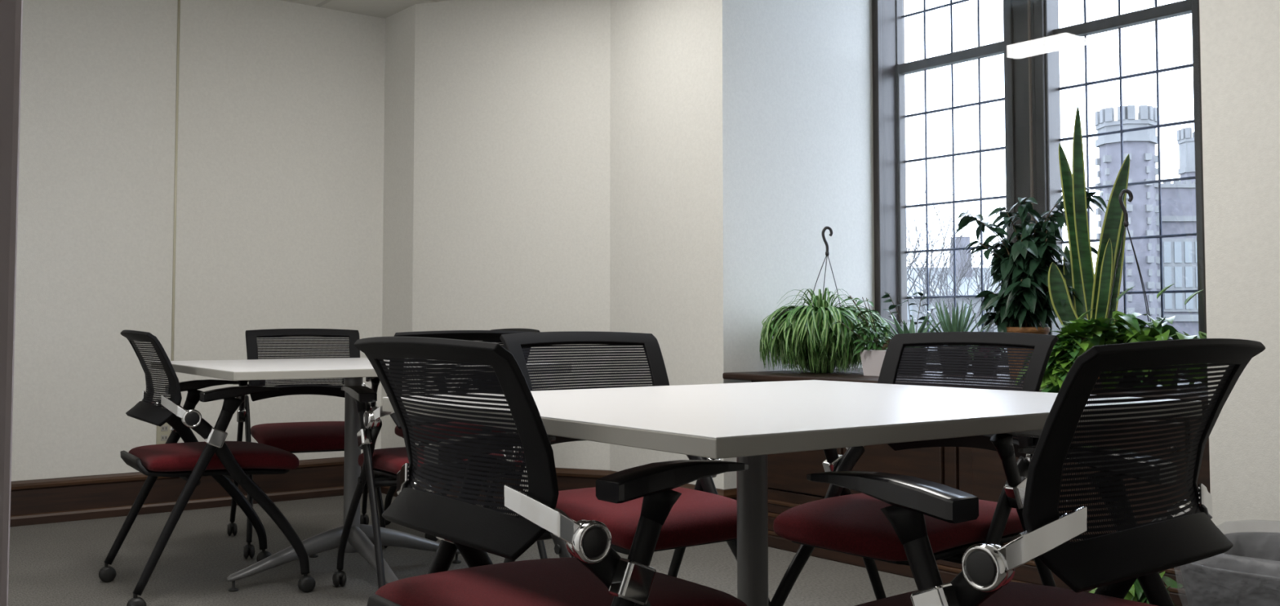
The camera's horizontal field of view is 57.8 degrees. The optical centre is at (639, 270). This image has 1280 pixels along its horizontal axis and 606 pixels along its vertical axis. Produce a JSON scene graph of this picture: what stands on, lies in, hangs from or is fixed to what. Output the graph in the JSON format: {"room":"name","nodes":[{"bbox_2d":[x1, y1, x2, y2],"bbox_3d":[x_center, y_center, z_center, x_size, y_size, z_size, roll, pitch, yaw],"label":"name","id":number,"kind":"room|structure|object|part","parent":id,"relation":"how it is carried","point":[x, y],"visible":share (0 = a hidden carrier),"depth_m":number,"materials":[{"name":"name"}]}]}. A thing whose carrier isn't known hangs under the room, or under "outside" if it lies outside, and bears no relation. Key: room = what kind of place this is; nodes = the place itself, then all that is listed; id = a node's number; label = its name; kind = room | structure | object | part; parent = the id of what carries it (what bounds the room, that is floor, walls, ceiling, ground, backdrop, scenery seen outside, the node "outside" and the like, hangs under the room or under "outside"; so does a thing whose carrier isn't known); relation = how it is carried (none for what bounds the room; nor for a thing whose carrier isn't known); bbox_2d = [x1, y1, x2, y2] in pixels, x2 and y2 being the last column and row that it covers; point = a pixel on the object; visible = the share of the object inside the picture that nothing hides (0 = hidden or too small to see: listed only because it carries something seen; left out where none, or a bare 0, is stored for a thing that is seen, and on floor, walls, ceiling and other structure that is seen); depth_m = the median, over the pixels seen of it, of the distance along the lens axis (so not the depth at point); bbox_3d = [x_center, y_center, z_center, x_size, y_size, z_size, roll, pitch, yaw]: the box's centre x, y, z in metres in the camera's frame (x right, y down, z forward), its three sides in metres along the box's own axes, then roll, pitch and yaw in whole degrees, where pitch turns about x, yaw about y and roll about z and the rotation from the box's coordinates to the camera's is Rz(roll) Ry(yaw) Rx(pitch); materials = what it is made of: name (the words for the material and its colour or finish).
{"room":"meeting room","nodes":[
{"label":"meeting room","id":0,"kind":"room"},
{"bbox_2d":[11,0,385,480],"bbox_3d":[-2.380,-0.129,5.419,2.872,2.496,0.150,2,-3,-38],"label":"wall","id":1,"kind":"structure","parent":0,"point":[280,198],"depth_m":5.50,"materials":[{"name":"beige paint"}]},
{"bbox_2d":[155,422,170,444],"bbox_3d":[-2.217,0.756,5.404,0.070,0.115,0.008,2,-3,-38],"label":"wall outlet","id":2,"kind":"object","parent":1,"relation":"attached to","point":[163,432],"visible":0.6,"depth_m":5.40,"materials":[{"name":"beige plastic"}]},
{"bbox_2d":[160,425,168,431],"bbox_3d":[-2.216,0.734,5.404,0.032,0.026,0.004,2,-3,-38],"label":"socket","id":3,"kind":"object","parent":2,"relation":"attached to","point":[163,428],"depth_m":5.40,"materials":[{"name":"beige plastic"}]},
{"bbox_2d":[160,435,168,440],"bbox_3d":[-2.216,0.778,5.402,0.032,0.026,0.004,2,-3,-38],"label":"socket","id":4,"kind":"object","parent":2,"relation":"attached to","point":[163,437],"depth_m":5.40,"materials":[{"name":"beige plastic"}]},
{"bbox_2d":[170,0,180,432],"bbox_3d":[-2.195,-0.222,5.471,0.011,2.304,0.012,2,-3,-38],"label":"trim","id":5,"kind":"structure","parent":1,"relation":"attached to","point":[179,1],"depth_m":5.48,"materials":[{"name":"beige"}]},
{"bbox_2d":[9,456,363,526],"bbox_3d":[-2.354,1.018,5.275,2.541,0.192,0.026,2,-3,-38],"label":"baseboard","id":6,"kind":"structure","parent":1,"relation":"attached to","point":[68,499],"depth_m":5.30,"materials":[{"name":"brown wood"}]},
{"bbox_2d":[281,0,446,17],"bbox_3d":[-0.317,-1.873,2.875,6.300,0.754,7.000,2,-3,-38],"label":"ceiling","id":7,"kind":"structure","parent":0,"point":[377,8],"depth_m":5.92,"materials":[{"name":"paint"}]},
{"bbox_2d":[8,493,917,605],"bbox_3d":[-0.356,1.046,2.710,6.200,0.100,7.000,2,-3,-38],"label":"floor","id":8,"kind":"structure","parent":0,"point":[55,563],"depth_m":4.19,"materials":[{"name":"grey carpet"}]},
{"bbox_2d":[98,329,315,605],"bbox_3d":[-1.438,0.622,3.857,0.572,0.852,0.585,2,-3,-33],"label":"chair","id":9,"kind":"object","parent":8,"relation":"on","point":[190,460],"visible":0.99,"depth_m":3.69,"materials":[{"name":"black"}]},
{"bbox_3d":[-1.680,0.704,4.008,0.305,0.589,0.024,2,-3,-31],"label":"leg","id":10,"kind":"part","parent":9,"relation":"part of","materials":[{"name":"black metal"}]},
{"bbox_3d":[-1.601,0.331,3.764,0.084,0.230,0.387,2,-3,-33],"label":"panel","id":11,"kind":"part","parent":9,"relation":"part of","materials":[{"name":"black"}]},
{"bbox_3d":[-1.603,0.341,3.762,0.134,0.299,0.465,2,-3,-33],"label":"backrest","id":12,"kind":"part","parent":9,"relation":"part of","materials":[{"name":"black fabric"}]},
{"bbox_3d":[-1.394,0.684,3.571,0.305,0.589,0.024,2,-3,-35],"label":"leg","id":13,"kind":"part","parent":9,"relation":"part of","materials":[{"name":"black metal"}]},
{"bbox_3d":[-1.547,0.408,4.111,0.246,0.044,0.057,2,-3,-33],"label":"armrest","id":14,"kind":"part","parent":9,"relation":"part of","materials":[{"name":"black plastic"}]},
{"bbox_3d":[-1.422,0.622,3.867,0.475,0.085,0.432,2,-3,-33],"label":"seat","id":15,"kind":"part","parent":9,"relation":"part of","materials":[{"name":"red fabric"}]},
{"bbox_3d":[-1.503,0.737,4.095,0.381,0.528,0.027,2,-3,-35],"label":"leg","id":16,"kind":"part","parent":9,"relation":"part of","materials":[{"name":"black metal"}]},
{"bbox_3d":[-1.258,0.387,3.670,0.246,0.044,0.057,2,-3,-33],"label":"armrest","id":17,"kind":"part","parent":9,"relation":"part of","materials":[{"name":"black plastic"}]},
{"bbox_3d":[-1.242,0.718,3.695,0.381,0.528,0.027,2,-3,-31],"label":"leg","id":18,"kind":"part","parent":9,"relation":"part of","materials":[{"name":"black metal"}]},
{"bbox_2d":[226,328,387,558],"bbox_3d":[-1.331,0.659,4.667,0.585,0.852,0.572,1,-3,-24],"label":"chair","id":19,"kind":"object","parent":8,"relation":"on","point":[309,436],"visible":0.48,"depth_m":4.78,"materials":[{"name":"black"}]},
{"bbox_3d":[-1.618,0.735,4.667,0.024,0.589,0.305,1,-3,-26],"label":"leg","id":20,"kind":"part","parent":19,"relation":"part of","materials":[{"name":"black metal"}]},
{"bbox_3d":[-1.556,0.427,4.533,0.057,0.044,0.246,1,-3,-24],"label":"armrest","id":21,"kind":"part","parent":19,"relation":"part of","materials":[{"name":"black plastic"}]},
{"bbox_3d":[-1.518,0.755,4.495,0.027,0.528,0.381,1,-3,-22],"label":"leg","id":22,"kind":"part","parent":19,"relation":"part of","materials":[{"name":"black metal"}]},
{"bbox_3d":[-1.323,0.658,4.650,0.432,0.085,0.475,1,-3,-24],"label":"seat","id":23,"kind":"part","parent":19,"relation":"part of","materials":[{"name":"red fabric"}]},
{"bbox_3d":[-1.410,0.391,4.860,0.465,0.299,0.134,1,-3,-24],"label":"backrest","id":24,"kind":"part","parent":19,"relation":"part of","materials":[{"name":"black plastic"}]},
{"bbox_3d":[-1.409,0.381,4.859,0.387,0.230,0.084,1,-3,-24],"label":"panel","id":25,"kind":"part","parent":19,"relation":"part of","materials":[{"name":"black fabric"}]},
{"bbox_3d":[-1.139,0.744,4.876,0.024,0.589,0.305,1,-3,-21],"label":"leg","id":26,"kind":"part","parent":19,"relation":"part of","materials":[{"name":"black"}]},
{"bbox_3d":[-1.072,0.437,4.745,0.057,0.044,0.246,1,-3,-24],"label":"armrest","id":27,"kind":"part","parent":19,"relation":"part of","materials":[{"name":"black plastic"}]},
{"bbox_3d":[-1.081,0.764,4.686,0.027,0.528,0.382,1,-3,-26],"label":"leg","id":28,"kind":"part","parent":19,"relation":"part of","materials":[{"name":"black metal"}]},
{"bbox_2d":[151,357,571,591],"bbox_3d":[-1.000,0.688,4.031,1.110,0.737,1.110,2,-3,-34],"label":"table","id":29,"kind":"object","parent":8,"relation":"on","point":[361,538],"visible":0.73,"depth_m":3.93,"materials":[{"name":"grey laminate"}]},
{"bbox_3d":[-1.173,0.945,3.902,0.418,0.149,0.048,2,-3,-34],"label":"leg","id":30,"kind":"part","parent":29,"relation":"part of","materials":[{"name":"silver metal"}]},
{"bbox_3d":[-0.883,0.942,3.846,0.048,0.149,0.418,2,-3,-34],"label":"leg","id":31,"kind":"part","parent":29,"relation":"part of","materials":[{"name":"silver metal"}]},
{"bbox_3d":[-0.827,0.956,4.136,0.418,0.149,0.048,2,-3,-34],"label":"leg","id":32,"kind":"part","parent":29,"relation":"part of","materials":[{"name":"silver metal"}]},
{"bbox_2d":[332,329,547,588],"bbox_3d":[-0.652,0.618,3.769,0.585,0.852,0.572,2,-3,-31],"label":"chair","id":33,"kind":"object","parent":8,"relation":"on","point":[385,463],"visible":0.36,"depth_m":3.59,"materials":[{"name":"black plastic"}]},
{"bbox_3d":[-0.897,0.719,3.710,0.027,0.528,0.381,2,-3,-33],"label":"leg","id":34,"kind":"part","parent":33,"relation":"part of","materials":[{"name":"black metal"}]},
{"bbox_3d":[-0.900,0.388,3.681,0.057,0.044,0.246,2,-3,-31],"label":"armrest","id":35,"kind":"part","parent":33,"relation":"part of","materials":[{"name":"black plastic"}]},
{"bbox_3d":[-0.816,0.682,3.531,0.024,0.589,0.305,1,-3,-28],"label":"leg","id":36,"kind":"part","parent":33,"relation":"part of","materials":[{"name":"black metal"}]},
{"bbox_3d":[-0.661,0.619,3.785,0.432,0.085,0.475,2,-3,-31],"label":"seat","id":37,"kind":"part","parent":33,"relation":"part of","materials":[{"name":"red fabric"}]},
{"bbox_3d":[-0.552,0.324,3.614,0.387,0.230,0.084,2,-3,-31],"label":"panel","id":38,"kind":"part","parent":33,"relation":"part of","materials":[{"name":"black fabric"}]},
{"bbox_3d":[-0.551,0.334,3.612,0.465,0.299,0.134,2,-3,-31],"label":"backrest","id":39,"kind":"part","parent":33,"relation":"part of","materials":[{"name":"black fabric"}]},
{"bbox_3d":[-0.486,0.730,3.953,0.027,0.528,0.381,1,-3,-29],"label":"leg","id":40,"kind":"part","parent":33,"relation":"part of","materials":[{"name":"black metal"}]},
{"bbox_3d":[-0.367,0.695,3.797,0.024,0.589,0.305,2,-3,-33],"label":"leg","id":41,"kind":"part","parent":33,"relation":"part of","materials":[{"name":"black"}]},
{"bbox_2d":[383,328,540,541],"bbox_3d":[-0.752,0.675,5.000,0.572,0.852,0.585,2,-3,-34],"label":"chair","id":42,"kind":"object","parent":8,"relation":"on","point":[397,431],"visible":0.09,"depth_m":4.95,"materials":[{"name":"black"}]},
{"bbox_3d":[-0.950,0.785,5.151,0.381,0.528,0.027,2,-3,-32],"label":"leg","id":43,"kind":"part","parent":42,"relation":"part of","materials":[{"name":"black"}]},
{"bbox_3d":[-0.767,0.674,4.990,0.475,0.085,0.432,2,-3,-34],"label":"seat","id":44,"kind":"part","parent":42,"relation":"part of","materials":[{"name":"red fabric"}]},
{"bbox_3d":[-0.685,0.767,4.753,0.381,0.528,0.027,2,-3,-36],"label":"leg","id":45,"kind":"part","parent":42,"relation":"part of","materials":[{"name":"black"}]},
{"bbox_3d":[-0.588,0.403,5.122,0.134,0.299,0.465,2,-3,-34],"label":"backrest","id":46,"kind":"part","parent":42,"relation":"part of","materials":[{"name":"black fabric"}]},
{"bbox_2d":[353,336,748,605],"bbox_3d":[-0.137,0.528,1.823,0.572,0.852,0.585,2,-3,-37],"label":"chair","id":47,"kind":"object","parent":8,"relation":"on","point":[597,575],"visible":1,"depth_m":1.65,"materials":[{"name":"black fabric"}]},
{"bbox_3d":[-0.293,0.237,1.720,0.084,0.230,0.387,2,-3,-37],"label":"panel","id":48,"kind":"part","parent":47,"relation":"part of","materials":[{"name":"black fabric"}]},
{"bbox_3d":[-0.388,0.610,1.958,0.305,0.589,0.024,2,-3,-34],"label":"leg","id":49,"kind":"part","parent":47,"relation":"part of","materials":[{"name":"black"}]},
{"bbox_3d":[-0.295,0.246,1.718,0.134,0.299,0.465,2,-3,-37],"label":"backrest","id":50,"kind":"part","parent":47,"relation":"part of","materials":[{"name":"black fabric"}]},
{"bbox_3d":[-0.217,0.642,2.056,0.381,0.528,0.027,2,-3,-39],"label":"leg","id":51,"kind":"part","parent":47,"relation":"part of","materials":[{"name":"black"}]},
{"bbox_3d":[-0.261,0.314,2.070,0.246,0.044,0.057,2,-3,-37],"label":"armrest","id":52,"kind":"part","parent":47,"relation":"part of","materials":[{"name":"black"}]},
{"bbox_3d":[-0.122,0.528,1.834,0.475,0.085,0.432,2,-3,-37],"label":"seat","id":53,"kind":"part","parent":47,"relation":"part of","materials":[{"name":"red fabric"}]},
{"bbox_3d":[0.069,0.625,1.673,0.381,0.528,0.027,2,-3,-35],"label":"leg","id":54,"kind":"part","parent":47,"relation":"part of","materials":[{"name":"black metal"}]},
{"bbox_3d":[-0.076,0.591,1.540,0.305,0.589,0.024,2,-3,-39],"label":"leg","id":55,"kind":"part","parent":47,"relation":"part of","materials":[{"name":"black metal"}]},
{"bbox_3d":[0.054,0.294,1.647,0.246,0.044,0.057,2,-3,-37],"label":"armrest","id":56,"kind":"part","parent":47,"relation":"part of","materials":[{"name":"black plastic"}]},
{"bbox_2d":[499,331,770,605],"bbox_3d":[-0.014,0.571,2.747,0.585,0.852,0.572,2,-3,-37],"label":"chair","id":57,"kind":"object","parent":8,"relation":"on","point":[700,516],"visible":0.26,"depth_m":2.82,"materials":[{"name":"black"}]},
{"bbox_3d":[-0.294,0.643,2.683,0.024,0.589,0.305,2,-3,-39],"label":"leg","id":58,"kind":"part","parent":57,"relation":"part of","materials":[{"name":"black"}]},
{"bbox_3d":[-0.159,0.665,2.537,0.027,0.528,0.381,2,-3,-35],"label":"leg","id":59,"kind":"part","parent":57,"relation":"part of","materials":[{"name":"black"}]},
{"bbox_3d":[-0.132,0.302,2.918,0.465,0.299,0.134,2,-3,-37],"label":"backrest","id":60,"kind":"part","parent":57,"relation":"part of","materials":[{"name":"black fabric"}]},
{"bbox_3d":[-0.131,0.292,2.917,0.387,0.230,0.084,2,-3,-37],"label":"panel","id":61,"kind":"part","parent":57,"relation":"part of","materials":[{"name":"black fabric"}]},
{"bbox_3d":[-0.003,0.570,2.732,0.432,0.085,0.475,2,-3,-37],"label":"seat","id":62,"kind":"part","parent":57,"relation":"part of","materials":[{"name":"red fabric"}]},
{"bbox_3d":[0.125,0.658,2.994,0.024,0.589,0.305,2,-3,-34],"label":"leg","id":63,"kind":"part","parent":57,"relation":"part of","materials":[{"name":"black metal"}]},
{"bbox_3d":[0.224,0.678,2.822,0.027,0.528,0.381,2,-3,-39],"label":"leg","id":64,"kind":"part","parent":57,"relation":"part of","materials":[{"name":"black metal"}]},
{"bbox_2d":[382,379,1202,605],"bbox_3d":[0.248,0.598,2.072,1.110,0.737,0.973,2,-3,-36],"label":"table","id":65,"kind":"object","parent":8,"relation":"on","point":[748,422],"visible":0.91,"depth_m":1.82,"materials":[{"name":"grey laminate"}]},
{"bbox_2d":[768,331,1057,605],"bbox_3d":[0.612,0.565,2.627,0.572,0.852,0.585,2,-3,-38],"label":"chair","id":66,"kind":"object","parent":8,"relation":"on","point":[845,522],"visible":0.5,"depth_m":2.60,"materials":[{"name":"black"}]},
{"bbox_3d":[0.405,0.675,2.763,0.381,0.528,0.027,2,-3,-36],"label":"leg","id":67,"kind":"part","parent":66,"relation":"part of","materials":[{"name":"black metal"}]},
{"bbox_3d":[0.546,0.653,2.902,0.305,0.589,0.024,2,-3,-40],"label":"leg","id":68,"kind":"part","parent":66,"relation":"part of","materials":[{"name":"black metal"}]},
{"bbox_3d":[0.598,0.565,2.616,0.475,0.085,0.432,2,-3,-38],"label":"seat","id":69,"kind":"part","parent":66,"relation":"part of","materials":[{"name":"red fabric"}]},
{"bbox_3d":[0.767,0.284,2.759,0.084,0.230,0.387,2,-3,-38],"label":"panel","id":70,"kind":"part","parent":66,"relation":"part of","materials":[{"name":"black fabric"}]},
{"bbox_3d":[0.768,0.294,2.760,0.134,0.299,0.465,2,-3,-38],"label":"backrest","id":71,"kind":"part","parent":66,"relation":"part of","materials":[{"name":"black fabric"}]},
{"bbox_3d":[0.696,0.658,2.385,0.381,0.528,0.027,2,-3,-40],"label":"leg","id":72,"kind":"part","parent":66,"relation":"part of","materials":[{"name":"black metal"}]},
{"bbox_3d":[0.740,0.329,2.403,0.246,0.044,0.057,2,-3,-38],"label":"armrest","id":73,"kind":"part","parent":66,"relation":"part of","materials":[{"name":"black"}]},
{"bbox_3d":[0.866,0.634,2.489,0.305,0.589,0.024,2,-3,-35],"label":"leg","id":74,"kind":"part","parent":66,"relation":"part of","materials":[{"name":"black metal"}]},
{"bbox_2d":[751,380,1210,605],"bbox_3d":[1.355,0.742,4.200,0.929,0.645,1.862,2,-3,-38],"label":"base cabinet","id":75,"kind":"object","parent":8,"relation":"on","point":[980,473],"visible":0.08,"depth_m":3.94,"materials":[{"name":"brown wood"}]},
{"bbox_3d":[0.619,0.666,4.457,0.020,0.370,0.425,2,-3,-38],"label":"door","id":76,"kind":"part","parent":75,"relation":"part of","materials":[{"name":"brown wood"}]},
{"bbox_3d":[0.891,0.650,4.105,0.020,0.370,0.445,2,-3,-38],"label":"door","id":77,"kind":"part","parent":75,"relation":"part of","materials":[{"name":"brown wood"}]},
{"bbox_2d":[722,368,1208,405],"bbox_3d":[1.314,0.408,4.263,0.935,0.027,1.991,2,-3,-38],"label":"countertop","id":78,"kind":"structure","parent":75,"relation":"on","point":[856,375],"depth_m":4.45,"materials":[{"name":"brown wood"}]},
{"bbox_2d":[759,226,894,373],"bbox_3d":[0.764,0.117,4.752,0.547,0.600,0.542,0,-3,7],"label":"spider plant","id":79,"kind":"object","parent":78,"relation":"on","point":[803,335],"visible":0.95,"depth_m":4.62,"materials":[{"name":"green plant"}]},
{"bbox_3d":[0.746,0.350,4.754,0.202,0.135,0.202,2,-3,-38],"label":"pot","id":80,"kind":"part","parent":79,"relation":"part of","materials":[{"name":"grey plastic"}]},
{"bbox_3d":[0.762,0.098,4.752,0.161,0.340,0.030,0,-3,0],"label":"hanger cord","id":81,"kind":"part","parent":79,"relation":"part of","materials":[{"name":"brown metal"}]},
{"bbox_2d":[830,295,891,376],"bbox_3d":[0.871,0.248,4.448,0.191,0.310,0.247,-2,-3,40],"label":"potted plant","id":82,"kind":"object","parent":78,"relation":"on","point":[872,360],"visible":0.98,"depth_m":4.43,"materials":[{"name":"green plant"}]},
{"bbox_3d":[0.858,0.209,4.438,0.181,0.234,0.108,1,-3,-29],"label":"stem","id":83,"kind":"part","parent":82,"relation":"part of","materials":[{"name":"brown"}]},
{"bbox_3d":[0.922,0.354,4.460,0.111,0.100,0.111,-2,-3,40],"label":"pot","id":84,"kind":"part","parent":82,"relation":"part of","materials":[{"name":"grey ceramic"}]},
{"bbox_2d":[880,291,936,332],"bbox_3d":[1.148,0.255,4.889,0.258,0.338,0.111,-2,-3,33],"label":"plant","id":85,"kind":"object","parent":78,"relation":"on","point":[891,306],"visible":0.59,"depth_m":4.90,"materials":[{"name":"green plant"}]},
{"bbox_2d":[887,312,942,373],"bbox_3d":[1.101,0.291,4.667,0.229,0.244,0.264,-1,-3,12],"label":"succulent","id":86,"kind":"object","parent":78,"relation":"on","point":[912,328],"visible":0.26,"depth_m":4.62,"materials":[{"name":"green plant"}]},
{"bbox_2d":[924,299,988,373],"bbox_3d":[1.268,0.263,4.638,0.267,0.298,0.296,0,-3,5],"label":"aloe plant","id":87,"kind":"object","parent":78,"relation":"on","point":[956,325],"visible":0.47,"depth_m":4.59,"materials":[{"name":"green plant"}]},
{"bbox_3d":[1.254,0.356,4.619,0.132,0.110,0.132,2,-3,-38],"label":"pot","id":88,"kind":"part","parent":87,"relation":"part of","materials":[{"name":"black plastic"}]},
{"bbox_2d":[960,345,1004,374],"bbox_3d":[1.339,0.330,4.548,0.171,0.156,0.188,2,-3,-38],"label":"plant","id":89,"kind":"object","parent":78,"relation":"on","point":[971,345],"visible":0.16,"depth_m":4.49,"materials":[{"name":"pink plant"}]},
{"bbox_3d":[1.347,0.362,4.530,0.122,0.090,0.122,2,-3,-38],"label":"pot","id":90,"kind":"part","parent":89,"relation":"part of","materials":[{"name":"black plastic"}]},
{"bbox_2d":[956,186,1106,378],"bbox_3d":[1.439,0.042,4.261,0.535,0.704,0.337,1,-3,-26],"label":"bushy plant","id":91,"kind":"object","parent":78,"relation":"on","point":[1023,301],"visible":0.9,"depth_m":4.22,"materials":[{"name":"green plant"}]},
{"bbox_3d":[1.417,0.300,4.246,0.162,0.188,0.162,2,-3,-38],"label":"pot","id":92,"kind":"part","parent":91,"relation":"part of","materials":[{"name":"brown ceramic"}]},
{"bbox_3d":[1.446,-0.040,4.262,0.367,0.535,0.285,2,-3,-38],"label":"stem","id":93,"kind":"part","parent":91,"relation":"part of","materials":[{"name":"brown"}]},
{"bbox_2d":[1048,105,1129,378],"bbox_3d":[1.619,-0.109,4.136,0.274,0.994,0.201,-2,-3,33],"label":"snake plant","id":94,"kind":"object","parent":78,"relation":"on","point":[1093,290],"visible":0.67,"depth_m":4.14,"materials":[{"name":"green plant"}]},
{"bbox_2d":[1014,189,1208,392],"bbox_3d":[1.488,0.092,3.692,0.795,0.717,0.476,1,-3,-22],"label":"pothos plant","id":95,"kind":"object","parent":78,"relation":"on","point":[1080,335],"visible":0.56,"depth_m":3.60,"materials":[{"name":"green plant"}]},
{"bbox_3d":[1.565,0.305,3.725,0.192,0.130,0.192,2,-3,-38],"label":"pot","id":96,"kind":"part","parent":95,"relation":"part of","materials":[{"name":"black plastic"}]},
{"bbox_3d":[1.575,0.048,3.732,0.165,0.405,0.022,0,-3,-7],"label":"hanger cord","id":97,"kind":"part","parent":95,"relation":"part of","materials":[{"name":"black plastic"}]},
{"bbox_3d":[1.006,0.962,3.921,0.040,0.180,1.862,2,-3,-38],"label":"moulding","id":98,"kind":"part","parent":75,"relation":"part of","materials":[{"name":"brown wood"}]},
{"bbox_3d":[1.321,0.624,3.547,0.020,0.370,0.725,2,-3,-38],"label":"door","id":99,"kind":"part","parent":75,"relation":"part of","materials":[{"name":"brown wood"}]},
{"bbox_2d":[806,337,1265,605],"bbox_3d":[0.546,0.520,1.637,0.585,0.852,0.572,2,-3,-40],"label":"chair","id":100,"kind":"object","parent":8,"relation":"on","point":[1111,562],"visible":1,"depth_m":1.44,"materials":[{"name":"black plastic"}]},
{"bbox_3d":[0.318,0.288,1.508,0.057,0.044,0.246,2,-3,-40],"label":"armrest","id":101,"kind":"part","parent":100,"relation":"part of","materials":[{"name":"black plastic"}]},
{"bbox_3d":[0.423,0.583,1.374,0.024,0.589,0.305,2,-3,-38],"label":"leg","id":102,"kind":"part","parent":100,"relation":"part of","materials":[{"name":"black metal"}]},
{"bbox_3d":[0.313,0.619,1.537,0.027,0.528,0.382,2,-4,-42],"label":"leg","id":103,"kind":"part","parent":100,"relation":"part of","materials":[{"name":"black metal"}]},
{"bbox_3d":[0.534,0.520,1.650,0.432,0.085,0.475,2,-3,-40],"label":"seat","id":104,"kind":"part","parent":100,"relation":"part of","materials":[{"name":"red fabric"}]},
{"bbox_3d":[0.720,0.303,1.849,0.057,0.044,0.246,2,-3,-40],"label":"armrest","id":105,"kind":"part","parent":100,"relation":"part of","materials":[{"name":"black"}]},
{"bbox_3d":[0.678,0.633,1.846,0.027,0.528,0.382,2,-3,-38],"label":"leg","id":106,"kind":"part","parent":100,"relation":"part of","materials":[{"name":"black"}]},
{"bbox_3d":[0.822,0.599,1.712,0.024,0.589,0.305,2,-4,-42],"label":"leg","id":107,"kind":"part","parent":100,"relation":"part of","materials":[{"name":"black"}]},
{"bbox_3d":[0.674,0.236,1.499,0.465,0.299,0.134,2,-3,-40],"label":"backrest","id":108,"kind":"part","parent":100,"relation":"part of","materials":[{"name":"black fabric"}]},
{"bbox_3d":[0.672,0.227,1.501,0.387,0.230,0.084,2,-3,-40],"label":"panel","id":109,"kind":"part","parent":100,"relation":"part of","materials":[{"name":"black fabric"}]},
{"bbox_2d":[1088,571,1182,605],"bbox_3d":[1.315,0.896,3.035,0.279,0.236,0.282,0,-3,3],"label":"floor plant","id":110,"kind":"object","parent":8,"relation":"on","point":[1135,593],"visible":0.2,"depth_m":3.00,"materials":[{"name":"green plant"}]},
{"bbox_2d":[1179,531,1279,605],"bbox_3d":[1.553,0.793,2.540,0.632,0.379,0.584,-3,-4,44],"label":"waste bin","id":111,"kind":"object","parent":8,"relation":"on","point":[1248,573],"visible":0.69,"depth_m":2.53,"materials":[{"name":"grey plastic"}]},
{"bbox_2d":[381,0,875,488],"bbox_3d":[-0.140,-0.454,5.467,2.681,3.150,1.000,-1,-3,14],"label":"wall","id":112,"kind":"structure","parent":0,"point":[671,171],"depth_m":5.38,"materials":[{"name":"beige paint"}]},
{"bbox_2d":[380,466,737,503],"bbox_3d":[-0.255,1.020,5.316,2.572,0.192,0.782,-1,-3,17],"label":"baseboard","id":113,"kind":"structure","parent":112,"relation":"attached to","point":[568,478],"depth_m":5.44,"materials":[{"name":"brown wood"}]},
{"bbox_2d":[897,349,928,373],"bbox_3d":[1.091,0.363,4.666,0.142,0.100,0.142,2,-3,-38],"label":"pot","id":114,"kind":"object","parent":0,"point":[904,349],"depth_m":4.61,"materials":[{"name":"black plastic"}]},
{"bbox_2d":[1199,0,1279,533],"bbox_3d":[2.847,-0.589,2.532,1.155,3.150,2.688,2,-3,-38],"label":"wall","id":115,"kind":"structure","parent":0,"point":[1240,39],"depth_m":3.13,"materials":[{"name":"beige paint"}]},
{"bbox_3d":[-1.387,-0.291,1.889,0.131,2.496,6.661,2,-3,-38],"label":"wall","id":116,"kind":"structure","parent":0,"visible":0},
{"bbox_2d":[0,0,22,605],"bbox_3d":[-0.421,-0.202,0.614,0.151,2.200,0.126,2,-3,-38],"label":"door","id":117,"kind":"structure","parent":116,"relation":"in","point":[11,11],"depth_m":0.60,"materials":[{"name":"grey"}]},
{"bbox_3d":[1.796,-0.490,4.683,0.190,3.150,2.005,2,-3,-38],"label":"wall window","id":118,"kind":"structure","parent":0,"visible":0},
{"bbox_2d":[871,0,1206,379],"bbox_3d":[1.663,-0.748,4.836,0.210,2.360,1.617,2,-3,-38],"label":"window","id":119,"kind":"structure","parent":118,"relation":"attached to","point":[1032,33],"depth_m":4.90,"materials":[{"name":"dark grey painted metal"},{"name":"clear glass"}]},
{"bbox_3d":[1.424,-1.433,5.279,0.045,0.910,0.630,2,-3,-38],"label":"sash","id":120,"kind":"part","parent":119,"relation":"part of","materials":[{"name":"brown wood"}]},
{"bbox_3d":[1.419,-0.285,5.227,0.048,1.410,0.622,2,-3,-38],"label":"sash","id":121,"kind":"part","parent":119,"relation":"part of","materials":[{"name":"brown wood"}]},
{"bbox_3d":[1.944,-0.316,4.547,0.048,1.410,0.707,2,-3,-38],"label":"sash","id":122,"kind":"part","parent":119,"relation":"part of","materials":[{"name":"brown wood"}]},
{"label":"outside","id":123,"kind":"structure","parent":0,"visible":0},
{"bbox_3d":[91.113,17.364,157.985,322.000,0.400,380.000,2,-3,-38],"label":"ground","id":124,"kind":"structure","parent":123,"visible":0},
{"bbox_2d":[906,235,1007,351],"bbox_3d":[24.957,5.726,89.921,19.167,16.584,10.800,0,-3,0],"label":"far hall","id":125,"kind":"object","parent":124,"relation":"on","point":[971,291],"visible":0.15,"depth_m":85.93,"materials":[{"name":"stone"}]},
{"bbox_2d":[906,170,1066,350],"bbox_3d":[10.729,3.614,45.325,12.365,16.703,12.268,0,-3,0],"label":"bare tree","id":126,"kind":"object","parent":124,"relation":"on","point":[940,276],"visible":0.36,"depth_m":43.88,"materials":[{"name":"grey plant"}]},
{"bbox_2d":[1094,105,1160,327],"bbox_3d":[46.509,-0.210,110.242,5.274,30.314,5.274,0,-3,0],"label":"tower","id":127,"kind":"structure","parent":124,"relation":"on","point":[1142,211],"depth_m":108.39,"materials":[{"name":"grey stone"}]},
{"bbox_2d":[1155,180,1199,338],"bbox_3d":[56.369,3.351,121.937,9.196,24.277,12.320,0,-3,0],"label":"building","id":128,"kind":"structure","parent":124,"relation":"on","point":[1180,262],"depth_m":116.03,"materials":[{"name":"grey stone"}]},
{"bbox_3d":[54.359,0.437,115.965,3.883,6.744,0.120,0,-3,0],"label":"pane","id":129,"kind":"part","parent":128,"relation":"part of","materials":[{"name":"grey"}]},
{"bbox_2d":[1176,127,1195,183],"bbox_3d":[69.045,-0.539,142.325,4.814,33.927,4.814,0,-3,0],"label":"tower","id":130,"kind":"structure","parent":124,"relation":"on","point":[1185,137],"depth_m":141.97,"materials":[{"name":"grey stone"}]}
]}

